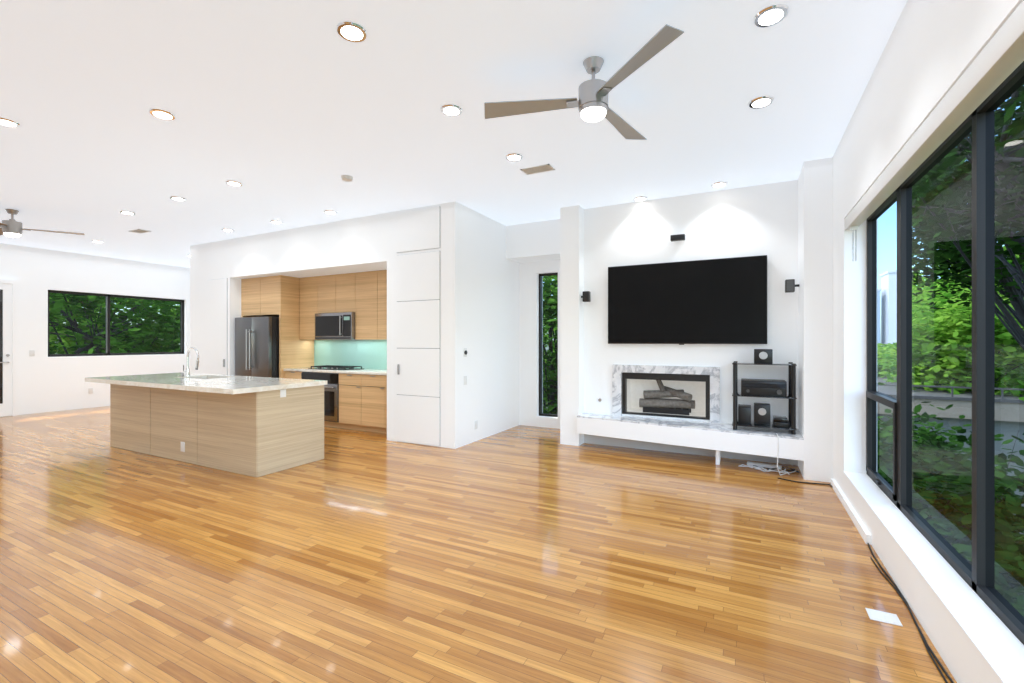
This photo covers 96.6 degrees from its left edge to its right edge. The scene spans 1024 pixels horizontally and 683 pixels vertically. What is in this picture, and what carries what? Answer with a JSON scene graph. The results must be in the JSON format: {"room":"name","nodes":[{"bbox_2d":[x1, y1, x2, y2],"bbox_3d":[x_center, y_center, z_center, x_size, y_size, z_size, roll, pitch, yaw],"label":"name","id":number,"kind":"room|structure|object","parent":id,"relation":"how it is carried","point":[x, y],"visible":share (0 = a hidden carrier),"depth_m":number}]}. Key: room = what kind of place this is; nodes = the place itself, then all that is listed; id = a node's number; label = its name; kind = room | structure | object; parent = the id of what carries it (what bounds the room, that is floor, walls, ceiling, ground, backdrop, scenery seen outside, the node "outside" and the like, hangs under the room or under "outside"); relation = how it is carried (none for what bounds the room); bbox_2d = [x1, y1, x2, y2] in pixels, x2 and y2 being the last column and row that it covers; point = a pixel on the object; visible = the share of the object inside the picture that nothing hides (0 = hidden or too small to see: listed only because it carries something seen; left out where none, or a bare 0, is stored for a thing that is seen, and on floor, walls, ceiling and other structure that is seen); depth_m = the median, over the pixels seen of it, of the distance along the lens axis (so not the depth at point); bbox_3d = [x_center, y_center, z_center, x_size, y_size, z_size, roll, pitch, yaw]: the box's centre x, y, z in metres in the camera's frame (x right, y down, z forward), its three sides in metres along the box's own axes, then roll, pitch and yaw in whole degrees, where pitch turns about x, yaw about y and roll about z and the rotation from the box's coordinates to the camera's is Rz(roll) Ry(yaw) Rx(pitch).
{"room":"kitchen and living room","nodes":[
{"label":"kitchen and living room","id":0,"kind":"room"},
{"bbox_2d":[0,243,189,416],"bbox_3d":[-10.400,-0.215,7.174,0.250,3.250,11.110,0,0,27],"label":"wall","id":1,"kind":"structure","parent":0,"point":[46,383],"depth_m":9.43},
{"bbox_2d":[0,279,17,416],"bbox_3d":[-9.672,0.125,8.200,0.108,2.570,1.100,0,0,27],"label":"door","id":2,"kind":"structure","parent":1,"relation":"in","point":[8,347],"depth_m":8.59},
{"bbox_2d":[29,350,34,355],"bbox_3d":[-9.371,0.230,8.899,0.010,0.120,0.080,0,0,27],"label":"light switch","id":3,"kind":"object","parent":1,"relation":"attached to","point":[31,352],"visible":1,"depth_m":8.90},
{"bbox_2d":[88,388,92,393],"bbox_3d":[-8.963,1.050,9.702,0.006,0.120,0.080,0,0,27],"label":"outlet","id":4,"kind":"object","parent":1,"relation":"attached to","point":[90,390],"visible":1,"depth_m":9.70},
{"bbox_2d":[48,290,183,356],"bbox_3d":[-8.803,-0.365,10.288,0.080,1.350,2.530,0,0,27],"label":"window","id":5,"kind":"structure","parent":1,"relation":"in","point":[86,324],"depth_m":10.14},
{"bbox_2d":[190,201,559,448],"bbox_3d":[-2.501,-0.215,7.960,7.300,3.250,1.920,0,0,27],"label":"wall","id":6,"kind":"structure","parent":0,"point":[482,257],"depth_m":6.87},
{"bbox_2d":[207,278,226,374],"bbox_3d":[-5.415,0.127,8.346,0.608,2.542,0.044,0,0,27],"label":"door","id":7,"kind":"structure","parent":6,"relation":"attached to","point":[216,326],"depth_m":8.34},
{"bbox_2d":[299,276,318,339],"bbox_3d":[-3.543,-0.589,8.250,0.478,1.118,0.328,0,0,27],"label":"upper cabinet","id":8,"kind":"object","parent":6,"relation":"attached to","point":[309,286],"depth_m":8.10},
{"bbox_2d":[319,275,334,312],"bbox_3d":[-3.134,-0.819,8.041,0.440,0.658,0.328,0,0,27],"label":"upper cabinet","id":9,"kind":"object","parent":6,"relation":"attached to","point":[327,282],"depth_m":7.89},
{"bbox_2d":[335,273,354,312],"bbox_3d":[-2.738,-0.819,7.839,0.451,0.658,0.328,0,0,27],"label":"upper cabinet","id":10,"kind":"object","parent":6,"relation":"attached to","point":[344,283],"depth_m":7.70},
{"bbox_2d":[315,312,354,339],"bbox_3d":[-2.962,-0.260,7.884,0.880,0.450,0.447,0,0,27],"label":"microwave","id":11,"kind":"object","parent":10,"relation":"attached to","point":[334,326],"visible":0.88,"depth_m":7.70},
{"bbox_2d":[314,340,386,368],"bbox_3d":[-2.532,0.240,7.912,2.586,0.536,0.010,0,0,27],"label":"backsplash","id":12,"kind":"structure","parent":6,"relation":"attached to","point":[368,354],"depth_m":8.05},
{"bbox_2d":[355,270,386,339],"bbox_3d":[-2.101,-0.589,7.513,0.980,1.118,0.328,0,0,27],"label":"upper cabinet","id":13,"kind":"object","parent":6,"relation":"attached to","point":[362,296],"depth_m":7.42},
{"bbox_2d":[396,251,439,445],"bbox_3d":[-1.302,0.092,6.243,0.748,2.612,0.044,0,0,27],"label":"pantry door","id":14,"kind":"structure","parent":6,"relation":"in","point":[418,348],"depth_m":6.24},
{"bbox_2d":[396,206,439,252],"bbox_3d":[-1.295,-1.530,6.256,0.748,0.559,0.015,0,0,27],"label":"panel","id":15,"kind":"object","parent":6,"relation":"attached to","point":[417,230],"visible":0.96,"depth_m":6.24},
{"bbox_2d":[464,348,477,429],"bbox_3d":[-0.566,0.665,6.320,0.019,1.150,0.360,0,0,27],"label":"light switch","id":16,"kind":"object","parent":6,"relation":"attached to","point":[465,383],"visible":1,"depth_m":6.22},
{"bbox_2d":[0,0,906,267],"bbox_3d":[-4.449,-1.900,4.133,13.715,0.120,11.110,0,0,27],"label":"ceiling","id":17,"kind":"structure","parent":0,"point":[288,113],"depth_m":3.58},
{"bbox_2d":[0,118,20,127],"bbox_3d":[-4.246,-1.835,3.821,0.176,0.010,0.176,0,0,27],"label":"recessed light","id":18,"kind":"object","parent":17,"relation":"in","point":[7,122],"visible":0.96,"depth_m":3.83},
{"bbox_2d":[0,209,84,237],"bbox_3d":[-7.132,-1.649,6.443,1.222,0.380,1.378,0,0,27],"label":"ceiling fan","id":19,"kind":"object","parent":17,"relation":"hanging from","point":[12,227],"visible":1,"depth_m":6.36},
{"bbox_2d":[120,211,134,214],"bbox_3d":[-5.488,-1.835,6.511,0.176,0.010,0.176,0,0,27],"label":"recessed light","id":20,"kind":"object","parent":17,"relation":"in","point":[128,212],"visible":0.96,"depth_m":6.48},
{"bbox_2d":[129,229,150,233],"bbox_3d":[-6.194,-1.836,7.590,0.330,0.008,0.170,0,0,27],"label":"ceiling vent","id":21,"kind":"object","parent":17,"relation":"in","point":[140,231],"visible":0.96,"depth_m":7.60},
{"bbox_2d":[149,109,175,119],"bbox_3d":[-2.830,-1.835,3.692,0.176,0.010,0.176,0,0,27],"label":"recessed light","id":22,"kind":"object","parent":17,"relation":"in","point":[162,114],"visible":1,"depth_m":3.67},
{"bbox_2d":[170,196,185,200],"bbox_3d":[-4.300,-1.835,5.870,0.176,0.010,0.176,0,0,27],"label":"recessed light","id":23,"kind":"object","parent":17,"relation":"in","point":[177,198],"visible":0.96,"depth_m":5.84},
{"bbox_2d":[225,181,242,185],"bbox_3d":[-3.232,-1.835,5.301,0.176,0.010,0.176,0,0,27],"label":"recessed light","id":24,"kind":"object","parent":17,"relation":"in","point":[233,183],"visible":0.96,"depth_m":5.28},
{"bbox_2d":[270,220,282,223],"bbox_3d":[-3.623,-1.835,7.018,0.176,0.010,0.176,0,0,27],"label":"recessed light","id":25,"kind":"object","parent":17,"relation":"in","point":[276,222],"visible":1,"depth_m":7.01},
{"bbox_2d":[324,210,336,213],"bbox_3d":[-2.582,-1.835,6.485,0.176,0.010,0.176,0,0,27],"label":"recessed light","id":26,"kind":"object","parent":17,"relation":"in","point":[329,212],"visible":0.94,"depth_m":6.47},
{"bbox_2d":[341,175,352,181],"bbox_3d":[-1.842,-1.822,5.097,0.130,0.034,0.130,0,0,27],"label":"smoke detector","id":27,"kind":"object","parent":17,"relation":"attached to","point":[347,178],"visible":1,"depth_m":5.06},
{"bbox_2d":[336,22,366,41],"bbox_3d":[-0.951,-1.835,2.710,0.176,0.010,0.176,0,0,27],"label":"recessed light","id":28,"kind":"object","parent":17,"relation":"in","point":[351,31],"visible":1,"depth_m":2.69},
{"bbox_2d":[440,104,461,115],"bbox_3d":[-0.482,-1.835,3.627,0.176,0.010,0.176,0,0,27],"label":"recessed light","id":29,"kind":"object","parent":17,"relation":"in","point":[451,110],"visible":1,"depth_m":3.61},
{"bbox_2d":[506,153,522,160],"bbox_3d":[0.022,-1.835,4.548,0.176,0.010,0.176,0,0,27],"label":"recessed light","id":30,"kind":"object","parent":17,"relation":"in","point":[513,157],"visible":0.98,"depth_m":4.53},
{"bbox_2d":[520,164,554,174],"bbox_3d":[0.276,-1.836,4.868,0.330,0.008,0.170,0,0,27],"label":"ceiling vent","id":31,"kind":"object","parent":17,"relation":"in","point":[538,169],"visible":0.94,"depth_m":4.86},
{"bbox_2d":[484,24,683,139],"bbox_3d":[0.515,-1.649,3.125,1.364,0.380,1.281,0,0,27],"label":"ceiling fan","id":32,"kind":"object","parent":17,"relation":"hanging from","point":[591,103],"visible":1,"depth_m":2.96},
{"bbox_2d":[633,196,646,200],"bbox_3d":[1.653,-1.835,5.871,0.176,0.010,0.176,0,0,27],"label":"recessed light","id":33,"kind":"object","parent":17,"relation":"in","point":[641,198],"visible":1,"depth_m":5.84},
{"bbox_2d":[711,182,726,187],"bbox_3d":[2.426,-1.835,5.341,0.176,0.010,0.176,0,0,27],"label":"recessed light","id":34,"kind":"object","parent":17,"relation":"in","point":[718,184],"visible":0.96,"depth_m":5.31},
{"bbox_2d":[748,96,773,108],"bbox_3d":[1.914,-1.835,3.503,0.176,0.010,0.176,0,0,27],"label":"recessed light","id":35,"kind":"object","parent":17,"relation":"in","point":[760,102],"visible":0.94,"depth_m":3.49},
{"bbox_2d":[753,4,788,26],"bbox_3d":[1.463,-1.835,2.577,0.176,0.010,0.176,0,0,27],"label":"recessed light","id":36,"kind":"object","parent":17,"relation":"in","point":[770,16],"visible":1,"depth_m":2.56},
{"bbox_2d":[0,406,956,682],"bbox_3d":[-4.449,1.470,4.133,13.715,0.120,11.110,0,0,27],"label":"floor","id":37,"kind":"structure","parent":0,"point":[524,554],"depth_m":2.82},
{"bbox_2d":[110,376,324,476],"bbox_3d":[-3.827,0.965,5.799,3.106,0.889,0.856,0,0,27],"label":"kitchen island","id":38,"kind":"object","parent":37,"relation":"on","point":[253,426],"depth_m":5.18},
{"bbox_2d":[85,372,326,395],"bbox_3d":[-3.881,0.495,5.701,3.140,0.050,1.140,0,0,27],"label":"island countertop","id":39,"kind":"structure","parent":38,"relation":"on","point":[231,385],"depth_m":5.32},
{"bbox_2d":[183,347,198,375],"bbox_3d":[-4.376,0.272,6.213,0.292,0.396,0.097,0,0,27],"label":"faucet","id":40,"kind":"object","parent":39,"relation":"on","point":[187,363],"visible":1,"depth_m":6.25},
{"bbox_2d":[235,316,278,377],"bbox_3d":[-4.394,0.490,8.323,0.940,1.840,0.897,0,0,27],"label":"fridge","id":41,"kind":"object","parent":37,"relation":"on","point":[256,346],"visible":0.38,"depth_m":7.92},
{"bbox_2d":[241,275,313,377],"bbox_3d":[-4.331,0.131,8.445,1.096,2.558,0.698,0,0,27],"label":"tall cabinet","id":42,"kind":"object","parent":37,"relation":"on","point":[275,296],"visible":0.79,"depth_m":8.09},
{"bbox_2d":[284,371,327,422],"bbox_3d":[-3.624,0.961,8.123,0.448,0.898,0.628,0,0,27],"label":"base cabinet","id":43,"kind":"object","parent":37,"relation":"on","point":[287,374],"depth_m":7.84},
{"bbox_2d":[336,373,383,432],"bbox_3d":[-2.214,0.961,7.402,0.980,0.898,0.628,0,0,27],"label":"base cabinet","id":44,"kind":"object","parent":37,"relation":"on","point":[362,402],"depth_m":7.13},
{"bbox_2d":[301,372,338,421],"bbox_3d":[-3.064,0.911,7.772,0.862,0.788,0.657,0,0,27],"label":"oven","id":45,"kind":"object","parent":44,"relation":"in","point":[331,400],"visible":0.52,"depth_m":7.41},
{"bbox_2d":[283,367,386,374],"bbox_3d":[-2.680,0.490,7.622,2.586,0.040,0.636,0,0,27],"label":"countertop","id":46,"kind":"structure","parent":44,"relation":"on","point":[364,371],"depth_m":7.39},
{"bbox_2d":[308,365,363,369],"bbox_3d":[-3.008,0.446,7.804,0.860,0.046,0.440,0,0,27],"label":"cooktop","id":47,"kind":"object","parent":46,"relation":"in","point":[330,367],"visible":1,"depth_m":7.74},
{"bbox_2d":[384,375,386,433],"bbox_3d":[-1.649,0.961,7.114,0.288,0.898,0.628,0,0,27],"label":"base cabinet","id":48,"kind":"object","parent":37,"relation":"on","point":[385,376],"depth_m":6.90},
{"bbox_2d":[577,413,803,464],"bbox_3d":[1.992,1.200,5.501,2.531,0.420,0.590,0,0,27],"label":"hearth","id":49,"kind":"object","parent":37,"relation":"on","point":[720,437],"visible":1,"depth_m":5.27},
{"bbox_2d":[732,349,796,434],"bbox_3d":[2.829,0.537,5.141,0.620,0.904,0.410,0,0,27],"label":"rack","id":50,"kind":"object","parent":49,"relation":"on","point":[769,388],"visible":0.96,"depth_m":5.05},
{"bbox_2d":[739,433,799,474],"bbox_3d":[2.796,1.194,4.968,0.592,0.430,0.372,0,0,27],"label":"cable","id":51,"kind":"object","parent":37,"relation":"on","point":[760,466],"visible":1,"depth_m":5.00},
{"bbox_2d":[778,478,832,486],"bbox_3d":[2.911,1.402,4.534,0.463,0.016,0.126,0,0,27],"label":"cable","id":52,"kind":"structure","parent":37,"relation":"on","point":[805,482],"depth_m":4.53},
{"bbox_2d":[865,608,902,626],"bbox_3d":[1.899,1.407,2.331,0.130,0.006,0.110,0,0,27],"label":"sheet","id":53,"kind":"object","parent":37,"relation":"attached to","point":[884,617],"visible":1,"depth_m":2.32},
{"bbox_2d":[867,543,953,682],"bbox_3d":[1.136,1.404,0.571,0.054,0.010,5.851,0,0,27],"label":"cable","id":54,"kind":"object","parent":37,"relation":"on","point":[929,649],"depth_m":2.23},
{"bbox_2d":[519,260,559,428],"bbox_3d":[-1.867,-0.215,8.855,13.415,3.250,0.250,0,0,27],"label":"wall","id":55,"kind":"structure","parent":0,"point":[529,272],"depth_m":7.60},
{"bbox_2d":[539,273,557,416],"bbox_3d":[0.628,0.055,7.568,0.370,2.370,0.070,0,0,27],"label":"window","id":56,"kind":"structure","parent":55,"relation":"in","point":[548,344],"depth_m":7.58},
{"bbox_2d":[560,205,583,445],"bbox_3d":[0.946,-0.215,6.530,0.269,3.250,0.710,0,0,27],"label":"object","id":57,"kind":"structure","parent":0,"point":[571,314],"depth_m":6.21},
{"bbox_2d":[581,291,590,301],"bbox_3d":[1.001,-0.610,6.210,0.119,0.140,0.090,0,0,27],"label":"speaker","id":58,"kind":"object","parent":57,"relation":"attached to","point":[586,296],"visible":1,"depth_m":6.17},
{"bbox_2d":[584,180,797,464],"bbox_3d":[2.154,-0.215,5.817,2.531,3.250,0.120,0,0,27],"label":"wall","id":59,"kind":"structure","parent":0,"point":[758,220],"depth_m":5.66},
{"bbox_2d":[612,364,719,422],"bbox_3d":[2.035,0.649,6.021,1.313,0.679,0.465,0,0,27],"label":"fireplace","id":60,"kind":"object","parent":59,"relation":"in","point":[691,392],"visible":1,"depth_m":6.00},
{"bbox_2d":[670,234,684,241],"bbox_3d":[2.085,-1.300,5.728,0.170,0.070,0.099,0,0,27],"label":"speaker","id":61,"kind":"object","parent":59,"relation":"attached to","point":[679,237],"visible":0.98,"depth_m":5.69},
{"bbox_2d":[608,255,766,344],"bbox_3d":[2.132,-0.479,5.720,1.870,1.042,0.071,0,0,27],"label":"tv","id":62,"kind":"object","parent":59,"relation":"attached to","point":[717,301],"visible":1,"depth_m":5.65},
{"bbox_2d":[798,157,832,481],"bbox_3d":[3.350,-0.215,5.088,0.264,3.250,1.090,0,0,27],"label":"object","id":63,"kind":"structure","parent":0,"point":[815,303],"depth_m":4.61},
{"bbox_2d":[785,279,798,292],"bbox_3d":[3.122,-0.620,5.080,0.136,0.140,0.092,0,0,27],"label":"speaker","id":64,"kind":"object","parent":63,"relation":"attached to","point":[790,285],"visible":1,"depth_m":5.05},
{"bbox_2d":[833,0,1022,682],"bbox_3d":[1.609,-0.215,1.177,0.235,3.250,10.760,0,0,27],"label":"wall","id":65,"kind":"structure","parent":0,"point":[933,49],"depth_m":2.77},
{"bbox_2d":[831,478,870,544],"bbox_3d":[2.813,1.377,3.824,0.030,0.065,1.470,0,0,27],"label":"baseboard","id":66,"kind":"structure","parent":65,"relation":"attached to","point":[865,534],"depth_m":3.61},
{"bbox_2d":[843,471,1023,682],"bbox_3d":[1.066,1.154,0.202,0.162,0.012,8.530,0,0,27],"label":"window sill","id":67,"kind":"structure","parent":65,"relation":"in","point":[998,645],"depth_m":2.08},
{"bbox_2d":[866,61,1023,644],"bbox_3d":[1.153,0.035,0.158,0.090,2.250,8.530,0,0,27],"label":"window","id":68,"kind":"structure","parent":65,"relation":"in","point":[945,366],"depth_m":2.31},
{"bbox_2d":[845,0,1023,260],"bbox_3d":[1.057,-0.882,0.251,0.086,0.405,8.570,0,0,27],"label":"roller blind","id":69,"kind":"object","parent":68,"relation":"attached to","point":[996,63],"visible":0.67,"depth_m":1.97}
]}

